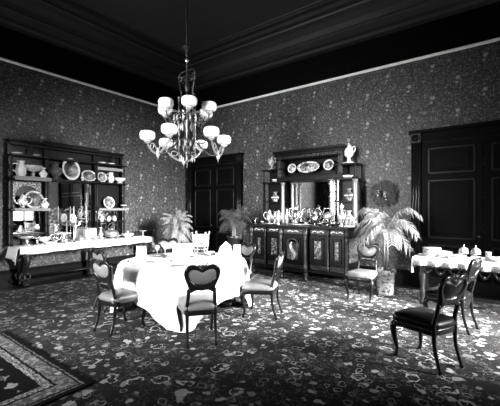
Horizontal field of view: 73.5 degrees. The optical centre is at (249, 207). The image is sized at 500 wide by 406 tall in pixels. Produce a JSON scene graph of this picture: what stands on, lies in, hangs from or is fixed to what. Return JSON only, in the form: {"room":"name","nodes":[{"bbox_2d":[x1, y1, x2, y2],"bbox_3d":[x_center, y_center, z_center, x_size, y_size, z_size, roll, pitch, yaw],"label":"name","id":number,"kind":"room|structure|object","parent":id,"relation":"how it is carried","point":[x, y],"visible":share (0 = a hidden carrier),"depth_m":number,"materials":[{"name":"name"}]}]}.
{"room":"dining room","nodes":[
{"label":"dining room","id":0,"kind":"room"},
{"bbox_2d":[0,25,186,270],"bbox_3d":[-5.096,-1.405,6.717,0.200,5.950,10.480,0,0,37],"label":"wall","id":1,"kind":"structure","parent":0,"point":[37,106],"depth_m":8.23,"materials":[{"name":"paper"}]},
{"bbox_2d":[77,0,318,52],"bbox_3d":[-0.486,-4.430,3.281,11.900,0.100,10.680,0,0,37],"label":"ceiling","id":2,"kind":"structure","parent":0,"point":[209,21],"depth_m":7.58,"materials":[{"name":"paint"}]},
{"bbox_2d":[140,0,230,167],"bbox_3d":[-1.035,-2.550,5.500,1.465,3.660,1.364,0,0,37],"label":"chandelier","id":3,"kind":"object","parent":2,"relation":"hanging from","point":[166,104],"visible":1,"depth_m":5.40,"materials":[{"name":"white glass"}]},
{"bbox_2d":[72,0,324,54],"bbox_3d":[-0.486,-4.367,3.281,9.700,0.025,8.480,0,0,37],"label":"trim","id":4,"kind":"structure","parent":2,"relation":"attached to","point":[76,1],"depth_m":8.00,"materials":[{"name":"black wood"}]},
{"bbox_2d":[44,0,360,64],"bbox_3d":[-0.486,-4.290,3.281,10.100,0.180,8.880,0,0,37],"label":"trim","id":5,"kind":"structure","parent":2,"relation":"attached to","point":[324,7],"depth_m":7.93,"materials":[{"name":"paint"}]},
{"bbox_2d":[0,265,499,300],"bbox_3d":[-0.486,1.620,3.281,11.900,0.100,10.680,0,0,37],"label":"floor","id":6,"kind":"structure","parent":0,"point":[80,276],"depth_m":7.16,"materials":[{"name":"black wood"}]},
{"bbox_2d":[15,242,149,286],"bbox_3d":[-3.735,1.177,7.873,0.480,0.803,3.154,0,0,37],"label":"console table","id":7,"kind":"object","parent":6,"relation":"on","point":[24,260],"visible":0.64,"depth_m":6.92,"materials":[{"name":"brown wood"}]},
{"bbox_2d":[5,236,154,264],"bbox_3d":[-3.735,0.934,7.871,0.556,0.340,3.250,0,0,37],"label":"cloth","id":8,"kind":"object","parent":7,"relation":"on","point":[11,253],"visible":0.8,"depth_m":7.26,"materials":[{"name":"white fabric"}]},
{"bbox_2d":[17,235,36,245],"bbox_3d":[-4.566,0.667,6.859,0.340,0.190,0.340,0,0,37],"label":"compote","id":9,"kind":"object","parent":8,"relation":"on","point":[26,237],"visible":0.98,"depth_m":6.82,"materials":[{"name":"silver metal"}]},
{"bbox_2d":[17,235,36,239],"bbox_3d":[-4.566,0.608,6.859,0.340,0.070,0.340,0,0,37],"label":"bowl","id":10,"kind":"object","parent":9,"relation":"on","point":[26,237],"depth_m":6.80,"materials":[{"name":"silver metal"}]},
{"bbox_2d":[29,236,45,245],"bbox_3d":[-4.360,0.672,6.867,0.300,0.180,0.300,0,0,37],"label":"compote","id":11,"kind":"object","parent":8,"relation":"on","point":[37,238],"visible":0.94,"depth_m":6.82,"materials":[{"name":"silver metal"}]},
{"bbox_2d":[29,236,45,238],"bbox_3d":[-4.360,0.608,6.867,0.300,0.050,0.300,0,0,37],"label":"bowl","id":12,"kind":"object","parent":11,"relation":"on","point":[37,237],"depth_m":6.78,"materials":[{"name":"metal"}]},
{"bbox_2d":[39,236,49,244],"bbox_3d":[-4.329,0.682,7.043,0.260,0.160,0.260,0,0,37],"label":"serving bowl","id":13,"kind":"object","parent":8,"relation":"on","point":[45,239],"visible":0.79,"depth_m":6.98,"materials":[{"name":"white ceramic"}]},
{"bbox_2d":[50,232,61,243],"bbox_3d":[-4.135,0.631,7.136,0.206,0.263,0.120,0,0,-26],"label":"urn","id":14,"kind":"object","parent":8,"relation":"on","point":[55,237],"visible":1,"depth_m":7.11,"materials":[{"name":"silver metal"}]},
{"bbox_2d":[6,138,127,246],"bbox_3d":[-4.012,-0.334,7.686,0.340,2.192,2.590,0,0,37],"label":"etagere","id":15,"kind":"object","parent":8,"relation":"on","point":[63,193],"visible":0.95,"depth_m":7.53,"materials":[{"name":"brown wood"}]},
{"bbox_2d":[13,160,26,175],"bbox_3d":[-4.685,-0.796,6.783,0.188,0.330,0.273,0,0,37],"label":"pitcher","id":16,"kind":"object","parent":15,"relation":"on","point":[20,170],"visible":0.81,"depth_m":6.75,"materials":[{"name":"white ceramic"}]},
{"bbox_2d":[13,194,31,207],"bbox_3d":[-4.635,-0.138,6.819,0.323,0.303,0.189,0,0,-24],"label":"teapot","id":17,"kind":"object","parent":15,"relation":"on","point":[22,201],"visible":0.96,"depth_m":6.78,"materials":[{"name":"white ceramic"}]},
{"bbox_2d":[8,153,49,158],"bbox_3d":[-4.601,-1.073,6.971,0.250,0.035,0.720,0,0,37],"label":"shelf","id":18,"kind":"object","parent":15,"relation":"attached to","point":[16,156],"depth_m":6.92,"materials":[{"name":"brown wood"}]},
{"bbox_2d":[25,165,42,176],"bbox_3d":[-4.521,-0.756,6.987,0.360,0.250,0.360,0,0,37],"label":"bowl","id":19,"kind":"object","parent":15,"relation":"on","point":[31,168],"visible":0.78,"depth_m":6.90,"materials":[{"name":"grey ceramic"}]},
{"bbox_2d":[25,191,43,207],"bbox_3d":[-4.529,-0.176,7.030,0.077,0.374,0.380,0,0,37],"label":"plate","id":20,"kind":"object","parent":15,"relation":"on","point":[36,197],"visible":0.82,"depth_m":7.04,"materials":[{"name":"white ceramic"}]},
{"bbox_2d":[39,168,46,176],"bbox_3d":[-4.371,-0.741,7.087,0.154,0.220,0.152,0,0,37],"label":"vase","id":21,"kind":"object","parent":15,"relation":"on","point":[43,173],"visible":0.81,"depth_m":7.04,"materials":[{"name":"white ceramic"}]},
{"bbox_2d":[40,198,48,207],"bbox_3d":[-4.379,-0.096,7.143,0.175,0.220,0.172,0,0,37],"label":"vase","id":22,"kind":"object","parent":15,"relation":"on","point":[44,204],"visible":0.93,"depth_m":7.09,"materials":[{"name":"white ceramic"}]},
{"bbox_2d":[49,162,62,178],"bbox_3d":[-4.282,-0.823,7.357,0.310,0.384,0.307,0,0,37],"label":"ginger jar","id":23,"kind":"object","parent":15,"relation":"on","point":[55,170],"visible":0.85,"depth_m":7.28,"materials":[{"name":"black ceramic"}]},
{"bbox_2d":[8,176,127,184],"bbox_3d":[-4.037,-0.613,7.711,0.270,0.035,2.580,0,0,37],"label":"shelf","id":24,"kind":"object","parent":15,"relation":"attached to","point":[61,180],"depth_m":7.70,"materials":[{"name":"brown wood"}]},
{"bbox_2d":[62,158,79,179],"bbox_3d":[-4.064,-0.884,7.619,0.098,0.502,0.398,0,0,37],"label":"plate","id":25,"kind":"object","parent":15,"relation":"on","point":[71,170],"visible":0.88,"depth_m":7.62,"materials":[{"name":"white ceramic"}]},
{"bbox_2d":[81,170,95,180],"bbox_3d":[-3.821,-0.767,7.949,0.061,0.266,0.378,0,0,37],"label":"plate","id":26,"kind":"object","parent":15,"relation":"on","point":[88,175],"visible":0.95,"depth_m":7.96,"materials":[{"name":"white ceramic"}]},
{"bbox_2d":[98,172,106,181],"bbox_3d":[-3.624,-0.757,8.214,0.058,0.246,0.250,0,0,37],"label":"plate","id":27,"kind":"object","parent":15,"relation":"on","point":[101,176],"visible":0.97,"depth_m":8.22,"materials":[{"name":"white ceramic"}]},
{"bbox_2d":[104,197,114,207],"bbox_3d":[-3.528,-0.137,8.392,0.065,0.295,0.300,0,0,37],"label":"plate","id":28,"kind":"object","parent":15,"relation":"on","point":[109,202],"visible":0.97,"depth_m":8.40,"materials":[{"name":"white ceramic"}]},
{"bbox_2d":[105,172,113,182],"bbox_3d":[-3.513,-0.761,8.377,0.223,0.260,0.169,0,0,-23],"label":"pitcher","id":29,"kind":"object","parent":15,"relation":"on","point":[110,178],"visible":0.97,"depth_m":8.33,"materials":[{"name":"white ceramic"}]},
{"bbox_2d":[98,221,122,222],"bbox_3d":[-3.529,0.345,8.393,0.210,0.029,0.640,0,0,37],"label":"shelf","id":30,"kind":"object","parent":15,"relation":"attached to","point":[98,221],"depth_m":8.31,"materials":[{"name":"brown wood"}]},
{"bbox_2d":[95,163,126,167],"bbox_3d":[-3.522,-1.073,8.419,0.250,0.035,0.830,0,0,37],"label":"shelf","id":31,"kind":"object","parent":15,"relation":"attached to","point":[96,164],"depth_m":8.39,"materials":[{"name":"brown wood"}]},
{"bbox_2d":[67,221,84,241],"bbox_3d":[-3.968,0.529,7.634,0.220,0.466,0.355,0,0,14],"label":"epergne","id":32,"kind":"object","parent":8,"relation":"on","point":[75,225],"visible":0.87,"depth_m":7.61,"materials":[{"name":"silver metal"}]},
{"bbox_2d":[69,237,106,241],"bbox_3d":[-3.731,0.727,7.745,0.260,0.072,0.872,0,0,37],"label":"serving tray","id":33,"kind":"object","parent":8,"relation":"on","point":[103,237],"visible":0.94,"depth_m":7.62,"materials":[{"name":"silver metal"}]},
{"bbox_2d":[71,206,75,242],"bbox_3d":[-3.906,0.362,7.426,0.110,0.800,0.110,0,0,37],"label":"candlestick","id":34,"kind":"object","parent":33,"relation":"on","point":[73,241],"visible":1,"depth_m":7.42,"materials":[{"name":"silver metal"}]},
{"bbox_2d":[82,227,96,239],"bbox_3d":[-3.784,0.614,7.909,0.200,0.302,0.260,0,0,37],"label":"caddy","id":35,"kind":"object","parent":8,"relation":"on","point":[91,231],"visible":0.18,"depth_m":7.83,"materials":[{"name":"silver metal"}]},
{"bbox_2d":[105,228,118,238],"bbox_3d":[-3.429,0.629,8.318,0.340,0.266,0.340,0,0,37],"label":"tureen","id":36,"kind":"object","parent":8,"relation":"on","point":[109,233],"visible":0.9,"depth_m":8.21,"materials":[{"name":"white ceramic"}]},
{"bbox_2d":[105,234,118,237],"bbox_3d":[-3.429,0.688,8.318,0.340,0.090,0.340,0,0,37],"label":"bowl","id":37,"kind":"object","parent":36,"relation":"on","point":[108,235],"depth_m":8.19,"materials":[{"name":"white ceramic"}]},
{"bbox_2d":[0,268,499,405],"bbox_3d":[-0.389,1.564,3.159,10.400,0.012,9.400,0,0,37],"label":"carpet","id":38,"kind":"object","parent":6,"relation":"on","point":[325,348],"visible":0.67,"depth_m":3.61,"materials":[{"name":"grey carpet"}]},
{"bbox_2d":[0,331,93,405],"bbox_3d":[-3.117,1.550,2.386,2.090,0.014,3.000,0,0,37],"label":"oriental rug","id":39,"kind":"object","parent":38,"relation":"on","point":[29,376],"visible":1,"depth_m":3.05,"materials":[{"name":"grey carpet"}]},
{"bbox_2d":[90,249,135,312],"bbox_3d":[-2.142,1.098,5.272,0.498,0.941,0.592,0,0,38],"label":"dining chair","id":40,"kind":"object","parent":38,"relation":"on","point":[97,254],"visible":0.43,"depth_m":5.07,"materials":[{"name":"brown wood"}]},
{"bbox_2d":[90,258,146,336],"bbox_3d":[-1.699,1.098,4.340,0.498,0.941,0.592,0,0,33],"label":"dining chair","id":41,"kind":"object","parent":38,"relation":"on","point":[102,270],"visible":0.93,"depth_m":4.17,"materials":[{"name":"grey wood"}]},
{"bbox_2d":[99,287,137,302],"bbox_3d":[-1.671,1.115,4.383,0.479,0.100,0.489,0,0,33],"label":"seat cushion","id":42,"kind":"object","parent":41,"relation":"on","point":[121,295],"depth_m":4.22,"materials":[{"name":"leather"}]},
{"bbox_2d":[158,238,177,252],"bbox_3d":[-1.667,1.098,6.785,0.498,0.941,0.592,0,0,-11],"label":"dining chair","id":43,"kind":"object","parent":38,"relation":"on","point":[163,241],"visible":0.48,"depth_m":7.00,"materials":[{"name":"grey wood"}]},
{"bbox_2d":[160,210,192,242],"bbox_3d":[-1.900,0.802,8.716,0.840,1.510,0.899,0,0,37],"label":"potted fern","id":44,"kind":"object","parent":38,"relation":"on","point":[177,230],"visible":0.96,"depth_m":8.56,"materials":[{"name":"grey plant"}]},
{"bbox_2d":[136,299,231,307],"bbox_3d":[-1.020,1.186,5.200,1.860,0.724,1.860,0,0,37],"label":"dining table","id":45,"kind":"object","parent":38,"relation":"on","point":[227,303],"visible":0.05,"depth_m":5.16,"materials":[{"name":"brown wood"}]},
{"bbox_2d":[109,252,254,332],"bbox_3d":[-1.026,1.170,5.201,1.960,0.735,1.958,0,0,28],"label":"tablecloth","id":46,"kind":"object","parent":45,"relation":"on","point":[158,286],"visible":0.7,"depth_m":4.34,"materials":[{"name":"white fabric"}]},
{"bbox_2d":[134,246,148,258],"bbox_3d":[-1.720,0.702,5.300,0.211,0.200,0.122,0,0,8],"label":"folded napkin","id":47,"kind":"object","parent":46,"relation":"on","point":[141,253],"visible":1,"depth_m":5.26,"materials":[{"name":"white fabric"}]},
{"bbox_2d":[139,261,156,264],"bbox_3d":[-1.450,0.787,4.750,0.250,0.028,0.250,0,0,37],"label":"dinner plate","id":48,"kind":"object","parent":46,"relation":"on","point":[144,262],"visible":1,"depth_m":4.77,"materials":[{"name":"white ceramic"}]},
{"bbox_2d":[169,265,187,268],"bbox_3d":[-0.950,0.787,4.450,0.250,0.028,0.250,0,0,37],"label":"dinner plate","id":49,"kind":"object","parent":46,"relation":"on","point":[171,266],"visible":1,"depth_m":4.47,"materials":[{"name":"white ceramic"}]},
{"bbox_2d":[168,243,195,258],"bbox_3d":[-1.090,0.686,5.420,0.422,0.230,0.245,0,0,-3],"label":"folded napkin","id":50,"kind":"object","parent":46,"relation":"on","point":[180,250],"visible":0.98,"depth_m":5.34,"materials":[{"name":"white fabric"}]},
{"bbox_2d":[191,231,209,253],"bbox_3d":[-0.870,0.610,5.930,0.272,0.390,0.272,0,0,8],"label":"stand","id":51,"kind":"object","parent":46,"relation":"on","point":[198,238],"visible":0.99,"depth_m":5.83,"materials":[{"name":"silver metal"}]},
{"bbox_2d":[193,234,207,242],"bbox_3d":[-0.870,0.534,5.930,0.260,0.155,0.260,0,0,8],"label":"basket","id":52,"kind":"object","parent":51,"relation":"on","point":[198,238],"depth_m":5.83,"materials":[{"name":"white"}]},
{"bbox_2d":[216,242,233,256],"bbox_3d":[-0.400,0.676,5.550,0.335,0.250,0.194,0,0,2],"label":"folded napkin","id":53,"kind":"object","parent":46,"relation":"on","point":[225,250],"visible":0.82,"depth_m":5.49,"materials":[{"name":"white fabric"}]},
{"bbox_2d":[233,245,241,256],"bbox_3d":[-0.210,0.702,5.480,0.149,0.200,0.086,0,0,2],"label":"folded napkin","id":54,"kind":"object","parent":46,"relation":"on","point":[237,248],"visible":1,"depth_m":5.45,"materials":[{"name":"white fabric"}]},
{"bbox_2d":[176,264,220,348],"bbox_3d":[-0.605,1.098,3.986,0.498,0.941,0.592,0,0,-17],"label":"dining chair","id":55,"kind":"object","parent":38,"relation":"on","point":[200,277],"visible":0.99,"depth_m":3.78,"materials":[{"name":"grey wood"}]},
{"bbox_2d":[177,293,216,310],"bbox_3d":[-0.620,1.115,4.035,0.479,0.100,0.489,0,0,-17],"label":"seat cushion","id":56,"kind":"object","parent":55,"relation":"on","point":[197,302],"depth_m":3.85,"materials":[{"name":"leather"}]},
{"bbox_2d":[218,206,251,252],"bbox_3d":[-0.357,0.753,8.286,0.857,1.609,0.892,0,0,-12],"label":"potted palm","id":57,"kind":"object","parent":38,"relation":"on","point":[234,239],"visible":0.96,"depth_m":8.18,"materials":[{"name":"plant"}]},
{"bbox_2d":[226,235,240,245],"bbox_3d":[-0.397,0.812,8.303,0.374,0.250,0.371,0,0,37],"label":"pot","id":58,"kind":"object","parent":57,"relation":"on","point":[231,241],"depth_m":8.17,"materials":[{"name":"ceramic"}]},
{"bbox_2d":[233,242,255,300],"bbox_3d":[-0.225,1.098,5.925,0.592,0.941,0.498,0,0,-45],"label":"dining chair","id":59,"kind":"object","parent":38,"relation":"on","point":[248,249],"visible":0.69,"depth_m":6.02,"materials":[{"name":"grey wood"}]},
{"bbox_2d":[240,251,284,319],"bbox_3d":[0.194,1.098,4.909,0.592,0.941,0.498,0,0,18],"label":"dining chair","id":60,"kind":"object","parent":38,"relation":"on","point":[255,286],"visible":1,"depth_m":4.75,"materials":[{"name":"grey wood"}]},
{"bbox_2d":[242,278,277,290],"bbox_3d":[0.145,1.115,4.925,0.489,0.100,0.479,0,0,18],"label":"seat cushion","id":61,"kind":"object","parent":60,"relation":"on","point":[255,284],"depth_m":4.75,"materials":[{"name":"leather"}]},
{"bbox_2d":[249,144,362,285],"bbox_3d":[1.193,0.098,7.625,2.452,2.920,1.027,0,0,37],"label":"buffet","id":62,"kind":"object","parent":38,"relation":"on","point":[325,250],"visible":0.86,"depth_m":7.45,"materials":[{"name":"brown wood"}]},
{"bbox_2d":[268,156,275,168],"bbox_3d":[0.557,-1.144,8.478,0.255,0.360,0.255,0,0,37],"label":"urn","id":63,"kind":"object","parent":62,"relation":"on","point":[271,161],"visible":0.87,"depth_m":8.43,"materials":[{"name":"grey ceramic"}]},
{"bbox_2d":[271,192,278,200],"bbox_3d":[0.635,-0.284,8.432,0.206,0.240,0.203,0,0,37],"label":"vase","id":64,"kind":"object","parent":62,"relation":"on","point":[275,197],"visible":0.83,"depth_m":8.37,"materials":[{"name":"white ceramic"}]},
{"bbox_2d":[262,168,287,171],"bbox_3d":[0.637,-0.945,8.418,0.600,0.035,0.360,0,0,37],"label":"shelf","id":65,"kind":"object","parent":62,"relation":"attached to","point":[278,169],"depth_m":8.29,"materials":[{"name":"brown wood"}]},
{"bbox_2d":[262,181,288,184],"bbox_3d":[0.637,-0.625,8.418,0.600,0.035,0.360,0,0,37],"label":"shelf","id":66,"kind":"object","parent":62,"relation":"attached to","point":[271,182],"depth_m":8.31,"materials":[{"name":"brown wood"}]},
{"bbox_2d":[265,201,288,202],"bbox_3d":[0.655,-0.145,8.442,0.600,0.035,0.300,0,0,37],"label":"shelf","id":67,"kind":"object","parent":62,"relation":"attached to","point":[265,201],"depth_m":8.30,"materials":[{"name":"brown wood"}]},
{"bbox_2d":[275,210,281,224],"bbox_3d":[0.661,0.215,7.764,0.130,0.343,0.226,0,0,-7],"label":"pot","id":68,"kind":"object","parent":62,"relation":"on","point":[278,216],"visible":1,"depth_m":7.72,"materials":[{"name":"silver metal"}]},
{"bbox_2d":[284,207,292,224],"bbox_3d":[0.904,0.186,7.782,0.218,0.400,0.148,0,0,37],"label":"water pitcher","id":69,"kind":"object","parent":62,"relation":"on","point":[287,218],"visible":0.79,"depth_m":7.75,"materials":[{"name":"silver metal"}]},
{"bbox_2d":[288,164,295,172],"bbox_3d":[1.015,-0.962,8.105,0.230,0.226,0.055,0,0,37],"label":"plate","id":70,"kind":"object","parent":62,"relation":"on","point":[292,167],"visible":1,"depth_m":8.11,"materials":[{"name":"white ceramic"}]},
{"bbox_2d":[287,239,297,259],"bbox_3d":[0.925,0.890,7.265,0.280,0.454,0.025,0,0,37],"label":"carved panel","id":71,"kind":"object","parent":62,"relation":"attached to","point":[292,244],"depth_m":7.24,"materials":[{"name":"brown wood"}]},
{"bbox_2d":[288,224,311,225],"bbox_3d":[1.102,0.372,7.535,0.618,0.028,0.309,0,0,37],"label":"salver","id":72,"kind":"object","parent":62,"relation":"on","point":[288,224],"visible":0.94,"depth_m":7.36,"materials":[{"name":"silver metal"}]},
{"bbox_2d":[289,204,303,223],"bbox_3d":[1.053,0.147,7.599,0.340,0.465,0.199,0,0,2],"label":"coffee pot","id":73,"kind":"object","parent":72,"relation":"on","point":[296,216],"visible":0.92,"depth_m":7.54,"materials":[{"name":"silver metal"}]},
{"bbox_2d":[249,223,362,229],"bbox_3d":[1.195,0.412,7.628,2.440,0.050,1.020,0,0,37],"label":"countertop","id":74,"kind":"structure","parent":62,"relation":"on","point":[256,225],"depth_m":7.09,"materials":[{"name":"white stone"}]},
{"bbox_2d":[297,161,318,172],"bbox_3d":[1.359,-0.962,7.847,0.580,0.266,0.061,0,0,37],"label":"platter","id":75,"kind":"object","parent":62,"relation":"on","point":[309,166],"visible":1,"depth_m":7.85,"materials":[{"name":"white ceramic"}]},
{"bbox_2d":[277,174,343,181],"bbox_3d":[1.418,-0.693,7.842,1.660,0.100,0.350,0,0,37],"label":"niche shelf","id":76,"kind":"object","parent":62,"relation":"attached to","point":[320,177],"depth_m":7.76,"materials":[{"name":"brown wood"}]},
{"bbox_2d":[312,210,317,225],"bbox_3d":[1.410,0.215,7.280,0.140,0.343,0.139,0,0,37],"label":"jar","id":77,"kind":"object","parent":62,"relation":"on","point":[314,216],"visible":1,"depth_m":7.24,"materials":[{"name":"silver metal"}]},
{"bbox_2d":[321,208,331,226],"bbox_3d":[1.659,0.194,7.145,0.257,0.392,0.200,0,0,37],"label":"stand","id":78,"kind":"object","parent":62,"relation":"on","point":[327,216],"visible":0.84,"depth_m":7.08,"materials":[{"name":"silver metal"}]},
{"bbox_2d":[323,212,331,218],"bbox_3d":[1.659,0.167,7.145,0.200,0.180,0.200,0,0,37],"label":"kettle","id":79,"kind":"object","parent":78,"relation":"on","point":[327,215],"depth_m":7.08,"materials":[{"name":"silver metal"}]},
{"bbox_2d":[323,159,333,169],"bbox_3d":[1.764,-0.972,7.521,0.250,0.246,0.058,0,0,37],"label":"plate","id":80,"kind":"object","parent":62,"relation":"on","point":[328,164],"visible":1,"depth_m":7.52,"materials":[{"name":"white ceramic"}]},
{"bbox_2d":[337,203,345,226],"bbox_3d":[1.892,0.143,6.924,0.170,0.487,0.291,0,0,12],"label":"claret ewer","id":81,"kind":"object","parent":62,"relation":"on","point":[341,215],"visible":0.99,"depth_m":6.88,"materials":[{"name":"silver metal"}]},
{"bbox_2d":[333,162,361,166],"bbox_3d":[2.128,-0.945,7.306,0.520,0.035,0.360,0,0,37],"label":"shelf","id":82,"kind":"object","parent":62,"relation":"attached to","point":[340,164],"depth_m":7.23,"materials":[{"name":"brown wood"}]},
{"bbox_2d":[333,177,361,180],"bbox_3d":[2.128,-0.625,7.306,0.520,0.035,0.360,0,0,37],"label":"shelf","id":83,"kind":"object","parent":62,"relation":"attached to","point":[334,178],"depth_m":7.23,"materials":[{"name":"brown wood"}]},
{"bbox_2d":[344,188,352,199],"bbox_3d":[2.158,-0.294,7.296,0.206,0.260,0.203,0,0,37],"label":"vase","id":84,"kind":"object","parent":62,"relation":"on","point":[348,195],"visible":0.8,"depth_m":7.24,"materials":[{"name":"white ceramic"}]},
{"bbox_2d":[337,200,361,201],"bbox_3d":[2.146,-0.145,7.330,0.520,0.035,0.300,0,0,37],"label":"shelf","id":85,"kind":"object","parent":62,"relation":"attached to","point":[337,200],"depth_m":7.21,"materials":[{"name":"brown wood"}]},
{"bbox_2d":[344,143,355,162],"bbox_3d":[2.143,-1.194,7.258,0.300,0.460,0.300,0,0,37],"label":"urn","id":86,"kind":"object","parent":62,"relation":"on","point":[349,151],"visible":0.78,"depth_m":7.20,"materials":[{"name":"white ceramic"}]},
{"bbox_2d":[343,217,356,226],"bbox_3d":[2.036,0.286,6.814,0.246,0.200,0.104,0,0,37],"label":"frame","id":87,"kind":"object","parent":62,"relation":"on","point":[351,224],"visible":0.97,"depth_m":6.79,"materials":[{"name":"silver metal"}]},
{"bbox_3d":[0.472,0.373,8.029,0.536,0.028,0.268,0,0,37],"label":"salver","id":88,"kind":"object","parent":62,"relation":"on","visible":0},
{"bbox_2d":[263,210,275,222],"bbox_3d":[0.471,0.208,8.042,0.170,0.343,0.291,0,0,-36],"label":"tea kettle","id":89,"kind":"object","parent":88,"relation":"on","point":[269,217],"visible":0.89,"depth_m":8.00,"materials":[{"name":"silver metal"}]},
{"bbox_2d":[344,243,379,302],"bbox_3d":[1.962,1.098,5.788,0.498,0.941,0.592,0,0,38],"label":"dining chair","id":90,"kind":"object","parent":38,"relation":"on","point":[370,252],"visible":0.98,"depth_m":5.75,"materials":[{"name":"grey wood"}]},
{"bbox_2d":[345,268,376,278],"bbox_3d":[1.930,1.115,5.747,0.479,0.100,0.489,0,0,38],"label":"seat cushion","id":91,"kind":"object","parent":90,"relation":"on","point":[357,273],"depth_m":5.61,"materials":[{"name":"leather"}]},
{"bbox_2d":[352,208,423,295],"bbox_3d":[2.460,0.776,6.083,1.219,1.564,1.133,0,0,11],"label":"potted palm","id":92,"kind":"object","parent":38,"relation":"on","point":[385,275],"visible":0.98,"depth_m":5.95,"materials":[{"name":"plant"}]},
{"bbox_2d":[377,267,395,295],"bbox_3d":[2.458,1.333,6.075,0.363,0.450,0.360,0,0,37],"label":"pot","id":93,"kind":"object","parent":92,"relation":"attached to","point":[385,275],"depth_m":5.95,"materials":[{"name":"grey ceramic"}]},
{"bbox_2d":[390,273,467,375],"bbox_3d":[1.816,1.098,3.408,0.498,0.941,0.592,0,0,-27],"label":"dining chair","id":94,"kind":"object","parent":38,"relation":"on","point":[422,320],"visible":1,"depth_m":3.25,"materials":[{"name":"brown wood"}]},
{"bbox_2d":[393,307,455,329],"bbox_3d":[1.793,1.115,3.454,0.479,0.100,0.489,0,0,-27],"label":"seat cushion","id":95,"kind":"object","parent":94,"relation":"on","point":[420,318],"depth_m":3.32,"materials":[{"name":"leather"}]},
{"bbox_2d":[423,257,481,334],"bbox_3d":[2.653,1.098,4.393,0.498,0.941,0.592,0,0,-40],"label":"dining chair","id":96,"kind":"object","parent":38,"relation":"on","point":[474,266],"visible":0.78,"depth_m":4.26,"materials":[{"name":"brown wood"}]},
{"bbox_2d":[425,286,472,301],"bbox_3d":[2.620,1.115,4.432,0.479,0.100,0.489,0,0,-40],"label":"seat cushion","id":97,"kind":"object","parent":96,"relation":"on","point":[431,293],"depth_m":4.35,"materials":[{"name":"leather"}]},
{"bbox_2d":[419,261,499,304],"bbox_3d":[3.465,1.180,5.200,1.560,0.755,0.520,0,0,37],"label":"side table","id":98,"kind":"object","parent":38,"relation":"on","point":[424,272],"visible":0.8,"depth_m":5.30,"materials":[{"name":"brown wood"}]},
{"bbox_2d":[411,253,499,272],"bbox_3d":[3.444,0.928,5.197,1.651,0.264,0.572,0,0,37],"label":"cloth","id":99,"kind":"object","parent":98,"relation":"on","point":[416,260],"visible":0.79,"depth_m":5.18,"materials":[{"name":"white fabric"}]},
{"bbox_2d":[438,252,451,257],"bbox_3d":[3.120,0.759,5.357,0.200,0.070,0.200,0,0,37],"label":"serving bowl","id":100,"kind":"object","parent":99,"relation":"on","point":[442,254],"visible":1,"depth_m":5.31,"materials":[{"name":"white ceramic"}]},
{"bbox_2d":[452,254,466,259],"bbox_3d":[3.233,0.761,5.174,0.200,0.065,0.200,0,0,37],"label":"serving bowl","id":101,"kind":"object","parent":99,"relation":"on","point":[456,256],"visible":1,"depth_m":5.14,"materials":[{"name":"white ceramic"}]},
{"bbox_2d":[458,245,468,257],"bbox_3d":[3.408,0.686,5.342,0.160,0.215,0.160,0,0,37],"label":"butter dish","id":102,"kind":"object","parent":99,"relation":"on","point":[463,250],"visible":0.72,"depth_m":5.30,"materials":[{"name":"silver metal"}]},
{"bbox_2d":[470,245,481,255],"bbox_3d":[3.537,0.686,5.247,0.160,0.215,0.160,0,0,37],"label":"butter dish","id":103,"kind":"object","parent":99,"relation":"on","point":[475,251],"visible":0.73,"depth_m":5.20,"materials":[{"name":"silver metal"}]},
{"bbox_2d":[485,252,491,259],"bbox_3d":[3.653,0.734,5.135,0.084,0.120,0.083,0,0,37],"label":"tumbler","id":104,"kind":"object","parent":99,"relation":"on","point":[487,254],"visible":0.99,"depth_m":5.11,"materials":[{"name":"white glass"}]},
{"bbox_2d":[188,1,499,275],"bbox_3d":[2.666,-1.405,7.342,11.500,5.950,0.200,0,0,37],"label":"wall","id":105,"kind":"structure","parent":0,"point":[374,112],"depth_m":7.21,"materials":[{"name":"paper"}]},
{"bbox_2d":[185,152,243,252],"bbox_3d":[-1.105,0.020,9.929,2.240,3.100,0.160,0,0,37],"label":"door","id":106,"kind":"structure","parent":105,"relation":"in","point":[211,188],"depth_m":9.97,"materials":[{"name":"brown wood"}]},
{"bbox_2d":[0,0,431,79],"bbox_3d":[-0.486,-4.008,3.281,10.580,0.245,9.360,0,0,37],"label":"trim","id":107,"kind":"structure","parent":105,"relation":"attached to","point":[375,8],"depth_m":7.67,"materials":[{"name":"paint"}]},
{"bbox_2d":[0,0,499,92],"bbox_3d":[-0.486,-3.760,3.281,11.300,0.220,10.080,0,0,37],"label":"trim","id":108,"kind":"structure","parent":105,"relation":"attached to","point":[433,10],"depth_m":7.54,"materials":[{"name":"paint"}]},
{"bbox_2d":[0,37,499,112],"bbox_3d":[-0.486,-2.982,3.281,11.300,0.055,10.080,0,0,37],"label":"trim","id":109,"kind":"structure","parent":105,"relation":"attached to","point":[498,38],"depth_m":7.44,"materials":[{"name":"grey wood"}]},
{"bbox_2d":[0,251,499,296],"bbox_3d":[-0.486,1.415,3.281,11.300,0.310,10.080,0,0,37],"label":"baseboard","id":110,"kind":"structure","parent":105,"relation":"attached to","point":[7,277],"depth_m":7.07,"materials":[{"name":"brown wood"}]},
{"bbox_2d":[368,180,397,207],"bbox_3d":[2.787,-0.302,7.022,0.612,0.606,0.159,0,0,37],"label":"wreath","id":111,"kind":"object","parent":105,"relation":"attached to","point":[391,194],"visible":1,"depth_m":6.98,"materials":[{"name":"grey plant"}]},
{"bbox_2d":[408,120,499,287],"bbox_3d":[4.174,0.020,5.993,2.450,3.100,0.160,0,0,37],"label":"door","id":112,"kind":"structure","parent":105,"relation":"in","point":[452,170],"depth_m":6.26,"materials":[{"name":"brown wood"}]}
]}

